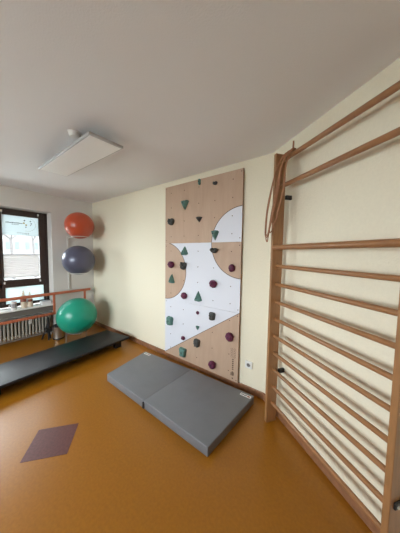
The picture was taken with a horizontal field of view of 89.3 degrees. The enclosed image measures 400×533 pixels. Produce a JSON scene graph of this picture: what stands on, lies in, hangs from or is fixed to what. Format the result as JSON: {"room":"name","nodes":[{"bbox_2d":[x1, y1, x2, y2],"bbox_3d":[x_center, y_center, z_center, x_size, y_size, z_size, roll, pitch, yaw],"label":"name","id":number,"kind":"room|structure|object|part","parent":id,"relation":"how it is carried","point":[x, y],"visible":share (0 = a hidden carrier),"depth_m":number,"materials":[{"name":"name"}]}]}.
{"room":"care facility","nodes":[
{"label":"care facility","id":0,"kind":"room"},
{"bbox_2d":[0,185,93,344],"bbox_3d":[-3.639,0.045,2.588,0.350,2.500,4.300,4,5,37],"label":"wall","id":1,"kind":"structure","parent":0,"point":[56,208],"depth_m":3.69,"materials":[{"name":"grey paint"}]},
{"bbox_2d":[0,208,49,308],"bbox_3d":[-3.216,-0.126,3.251,0.080,1.617,1.283,4,5,37],"label":"window","id":2,"kind":"structure","parent":1,"relation":"in","point":[14,222],"depth_m":3.48,"materials":[{"name":"black"}]},
{"bbox_2d":[0,209,40,283],"bbox_3d":[-3.018,-0.317,3.429,0.030,1.196,0.490,4,5,37],"label":"blind","id":3,"kind":"object","parent":2,"relation":"attached to","point":[15,265],"visible":1,"depth_m":3.44,"materials":[{"name":"white fabric"}]},
{"bbox_3d":[-3.026,-0.200,3.439,0.018,0.012,0.477,4,5,37],"label":"rail","id":4,"kind":"part","parent":3,"relation":"part of","materials":[{"name":"grey"}]},
{"bbox_3d":[-3.030,0.165,3.462,0.020,0.016,0.477,4,5,37],"label":"rail","id":5,"kind":"part","parent":3,"relation":"part of","materials":[{"name":"white paint"}]},
{"bbox_3d":[-3.022,-0.318,3.471,0.050,1.217,0.575,4,5,37],"label":"sash","id":6,"kind":"part","parent":2,"relation":"part of","materials":[{"name":"black"}]},
{"bbox_2d":[0,305,52,319],"bbox_3d":[-3.053,0.768,3.178,0.040,0.097,1.277,4,5,37],"label":"trim","id":7,"kind":"structure","parent":1,"relation":"attached to","point":[47,308],"depth_m":3.36,"materials":[{"name":"grey"}]},
{"bbox_2d":[0,302,52,313],"bbox_3d":[-3.098,0.703,3.209,0.245,0.028,1.277,4,5,37],"label":"windowsill","id":8,"kind":"structure","parent":1,"relation":"attached to","point":[38,305],"depth_m":3.31,"materials":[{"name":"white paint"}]},
{"bbox_2d":[9,301,16,309],"bbox_3d":[-2.977,0.624,3.228,0.073,0.130,0.086,1,4,1],"label":"mug","id":9,"kind":"object","parent":8,"relation":"on","point":[13,303],"visible":1,"depth_m":3.21,"materials":[{"name":"white ceramic"}]},
{"bbox_2d":[20,291,26,307],"bbox_3d":[-2.916,0.540,3.343,0.081,0.285,0.081,4,5,37],"label":"pump bottle","id":10,"kind":"object","parent":8,"relation":"on","point":[23,302],"visible":0.87,"depth_m":3.32,"materials":[{"name":"beige plastic"}]},
{"bbox_2d":[27,292,32,306],"bbox_3d":[-2.866,0.551,3.408,0.076,0.255,0.072,4,5,37],"label":"pump bottle","id":11,"kind":"object","parent":8,"relation":"on","point":[29,300],"visible":0.76,"depth_m":3.39,"materials":[{"name":"beige plastic"}]},
{"bbox_2d":[40,300,50,304],"bbox_3d":[-2.759,0.638,3.612,0.140,0.058,0.130,4,5,37],"label":"tissue box","id":12,"kind":"object","parent":8,"relation":"on","point":[44,302],"visible":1,"depth_m":3.57,"materials":[{"name":"white paper"}]},
{"bbox_2d":[0,288,90,324],"bbox_3d":[-3.096,0.680,2.938,0.168,0.393,2.855,4,5,37],"label":"handrail","id":13,"kind":"object","parent":1,"relation":"attached to","point":[84,289],"visible":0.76,"depth_m":3.37,"materials":[{"name":"orange paint"}]},
{"bbox_3d":[-3.225,0.871,2.671,0.028,0.043,2.255,4,5,37],"label":"rail","id":14,"kind":"part","parent":13,"relation":"part of","materials":[{"name":"orange paint"}]},
{"bbox_3d":[-3.040,0.510,2.888,0.036,0.046,2.855,4,5,37],"label":"rail","id":15,"kind":"part","parent":13,"relation":"part of","materials":[{"name":"orange paint"}]},
{"bbox_3d":[-2.558,0.663,3.550,0.026,0.348,0.034,4,5,37],"label":"post","id":16,"kind":"part","parent":13,"relation":"part of","materials":[{"name":"orange paint"}]},
{"bbox_2d":[67,236,87,288],"bbox_3d":[-2.262,-0.059,3.721,0.496,1.000,0.297,4,5,37],"label":"ball rack","id":17,"kind":"object","parent":1,"relation":"attached to","point":[67,236],"visible":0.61,"depth_m":3.79,"materials":[{"name":"white metal"}]},
{"bbox_3d":[-2.487,-0.069,3.821,0.016,1.000,0.026,4,5,37],"label":"wall rail","id":18,"kind":"part","parent":17,"relation":"part of","materials":[{"name":"white metal"}]},
{"bbox_2d":[61,246,94,274],"bbox_3d":[-2.179,-0.112,3.640,0.522,0.522,0.522,4,5,37],"label":"exercise ball","id":19,"kind":"object","parent":17,"relation":"on","point":[76,259],"visible":0.98,"depth_m":3.46,"materials":[{"name":"grey rubber"}]},
{"bbox_2d":[64,212,93,238],"bbox_3d":[-2.155,-0.731,3.619,0.466,0.466,0.466,4,5,37],"label":"exercise ball","id":20,"kind":"object","parent":17,"relation":"on","point":[76,223],"visible":0.99,"depth_m":3.46,"materials":[{"name":"red rubber"}]},
{"bbox_2d":[92,153,272,392],"bbox_3d":[-0.837,0.041,3.274,4.024,2.500,0.150,4,5,37],"label":"wall","id":21,"kind":"structure","parent":0,"point":[129,243],"depth_m":3.07,"materials":[{"name":"beige paint"}]},
{"bbox_2d":[94,321,262,398],"bbox_3d":[-0.785,1.266,3.198,3.624,0.068,0.018,4,5,37],"label":"baseboard","id":22,"kind":"structure","parent":21,"relation":"attached to","point":[257,393],"depth_m":2.69,"materials":[{"name":"brown wood"}]},
{"bbox_2d":[165,168,243,382],"bbox_3d":[-0.036,0.110,2.531,1.168,2.350,0.088,4,5,37],"label":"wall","id":23,"kind":"structure","parent":21,"relation":"attached to","point":[203,278],"depth_m":2.47,"materials":[{"name":"brown wood"}]},
{"bbox_2d":[245,360,252,369],"bbox_3d":[0.530,1.072,2.205,0.082,0.082,0.018,4,5,37],"label":"wall socket","id":24,"kind":"object","parent":21,"relation":"attached to","point":[248,364],"visible":1,"depth_m":2.20,"materials":[{"name":"white paint"}]},
{"bbox_2d":[0,324,372,532],"bbox_3d":[-1.267,1.495,0.896,6.316,0.100,4.600,4,5,37],"label":"floor","id":25,"kind":"structure","parent":0,"point":[123,470],"depth_m":1.41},
{"bbox_2d":[0,313,51,342],"bbox_3d":[-3.079,1.068,3.229,0.148,0.390,1.182,4,5,37],"label":"radiator","id":26,"kind":"object","parent":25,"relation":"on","point":[27,327],"visible":0.73,"depth_m":3.35,"materials":[{"name":"beige metal"}]},
{"bbox_2d":[41,317,51,339],"bbox_3d":[-2.630,1.066,3.471,0.146,0.384,0.136,4,5,37],"label":"folding stand","id":27,"kind":"object","parent":25,"relation":"on","point":[47,329],"visible":1,"depth_m":3.47,"materials":[{"name":"black plastic"}]},
{"bbox_2d":[20,423,78,462],"bbox_3d":[-1.183,1.397,1.619,0.309,0.002,0.285,0,4,-14],"label":"floor tile","id":28,"kind":"structure","parent":25,"relation":"on","point":[55,441],"depth_m":1.60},
{"bbox_2d":[52,323,64,339],"bbox_3d":[-2.455,1.126,3.527,0.210,0.254,0.171,4,5,37],"label":"pedal bin","id":29,"kind":"object","parent":25,"relation":"on","point":[58,334],"visible":0.65,"depth_m":3.47,"materials":[{"name":"silver metal"}]},
{"bbox_2d":[0,330,128,393],"bbox_3d":[-2.034,1.251,2.507,0.567,0.152,2.302,3,5,35],"label":"bench","id":30,"kind":"object","parent":25,"relation":"on","point":[17,370],"visible":1,"depth_m":2.62,"materials":[{"name":"black"}]},
{"bbox_2d":[107,352,253,456],"bbox_3d":[-0.316,1.326,2.235,1.607,0.086,0.738,4,5,37],"label":"mat","id":31,"kind":"object","parent":25,"relation":"on","point":[201,409],"visible":1,"depth_m":2.02,"materials":[{"name":"grey plastic"}]},
{"bbox_3d":[-0.640,1.307,2.465,0.806,0.085,0.690,4,5,37],"label":"mat panel","id":32,"kind":"part","parent":31,"relation":"part of","materials":[{"name":"grey plastic"}]},
{"bbox_3d":[-0.004,1.347,2.004,0.826,0.085,0.733,4,5,37],"label":"mat panel","id":33,"kind":"part","parent":31,"relation":"part of","materials":[{"name":"grey plastic"}]},
{"bbox_3d":[-2.115,1.179,3.501,0.354,0.163,0.357,4,5,37],"label":"stand","id":34,"kind":"object","parent":25,"relation":"on","visible":0},
{"bbox_2d":[56,298,96,333],"bbox_3d":[-2.109,0.846,3.481,0.606,0.606,0.606,4,5,37],"label":"exercise ball","id":35,"kind":"object","parent":34,"relation":"on","point":[76,315],"visible":1,"depth_m":3.27,"materials":[{"name":"teal"}]},
{"bbox_2d":[0,0,399,202],"bbox_3d":[-1.229,-1.099,0.725,6.316,0.100,4.600,4,5,37],"label":"ceiling","id":36,"kind":"structure","parent":0,"point":[186,88],"depth_m":1.13,"materials":[{"name":"white paint"}]},
{"bbox_2d":[67,129,81,139],"bbox_3d":[-1.040,-1.091,1.681,0.104,0.038,0.104,4,5,37],"label":"smoke detector","id":37,"kind":"object","parent":36,"relation":"attached to","point":[74,134],"visible":0.94,"depth_m":1.66,"materials":[{"name":"white paint"}]},
{"bbox_2d":[38,131,122,175],"bbox_3d":[-1.204,-1.079,1.960,1.157,0.102,0.285,4,5,37],"label":"ceiling lamp","id":38,"kind":"object","parent":36,"relation":"attached to","point":[90,148],"visible":1,"depth_m":1.84,"materials":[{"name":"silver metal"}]},
{"bbox_2d":[264,58,399,522],"bbox_3d":[1.145,0.237,0.749,0.150,2.500,2.750,0,4,-16],"label":"wall","id":39,"kind":"structure","parent":0,"point":[355,198],"depth_m":1.27,"materials":[{"name":"beige paint"}]},
{"bbox_2d":[263,393,379,532],"bbox_3d":[1.047,1.451,0.805,0.018,0.068,2.750,0,4,-16],"label":"baseboard","id":40,"kind":"structure","parent":39,"relation":"attached to","point":[362,515],"depth_m":1.34,"materials":[{"name":"brown wood"}]},
{"bbox_2d":[264,80,399,532],"bbox_3d":[0.811,0.266,1.337,0.165,2.355,0.975,0,4,-16],"label":"wall bars","id":41,"kind":"object","parent":39,"relation":"attached to","point":[390,499],"visible":0.96,"depth_m":1.18,"materials":[{"name":"brown wood"}]},
{"bbox_3d":[0.659,0.235,1.777,0.102,2.355,0.030,0,4,-16],"label":"post","id":42,"kind":"part","parent":41,"relation":"part of","materials":[{"name":"brown wood"}]},
{"bbox_2d":[265,141,295,241],"bbox_3d":[0.639,-0.580,1.655,0.118,0.756,0.251,-1,4,-23],"label":"bundle","id":43,"kind":"object","parent":41,"relation":"hanging from","point":[292,149],"visible":0.98,"depth_m":1.61,"materials":[{"name":"beige wood"}]},
{"bbox_3d":[0.916,0.297,0.892,0.102,2.355,0.030,0,4,-16],"label":"post","id":44,"kind":"part","parent":41,"relation":"part of","materials":[{"name":"brown wood"}]},
{"label":"outside","id":45,"kind":"structure","parent":0,"visible":0},
{"bbox_3d":[-18.307,3.227,16.404,120.000,0.100,140.000,4,5,37],"label":"ground","id":46,"kind":"structure","parent":45,"visible":0},
{"bbox_2d":[3,234,16,278],"bbox_3d":[-13.019,-0.567,13.336,3.971,8.047,4.292,-2,4,-33],"label":"bare tree","id":47,"kind":"object","parent":46,"relation":"on","point":[10,238],"visible":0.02,"depth_m":13.50,"materials":[{"name":"grey plant"}]},
{"bbox_2d":[2,234,39,279],"bbox_3d":[-30.912,-3.468,30.761,8.800,11.000,21.300,4,5,37],"label":"house","id":48,"kind":"structure","parent":46,"relation":"on","point":[22,244],"depth_m":30.01,"materials":[{"name":"grey paint"}]},
{"bbox_2d":[31,236,37,277],"bbox_3d":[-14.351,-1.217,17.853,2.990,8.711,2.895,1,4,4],"label":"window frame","id":49,"kind":"structure","parent":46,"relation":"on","point":[33,247],"depth_m":18.39,"materials":[{"name":"white plastic"}]}
]}

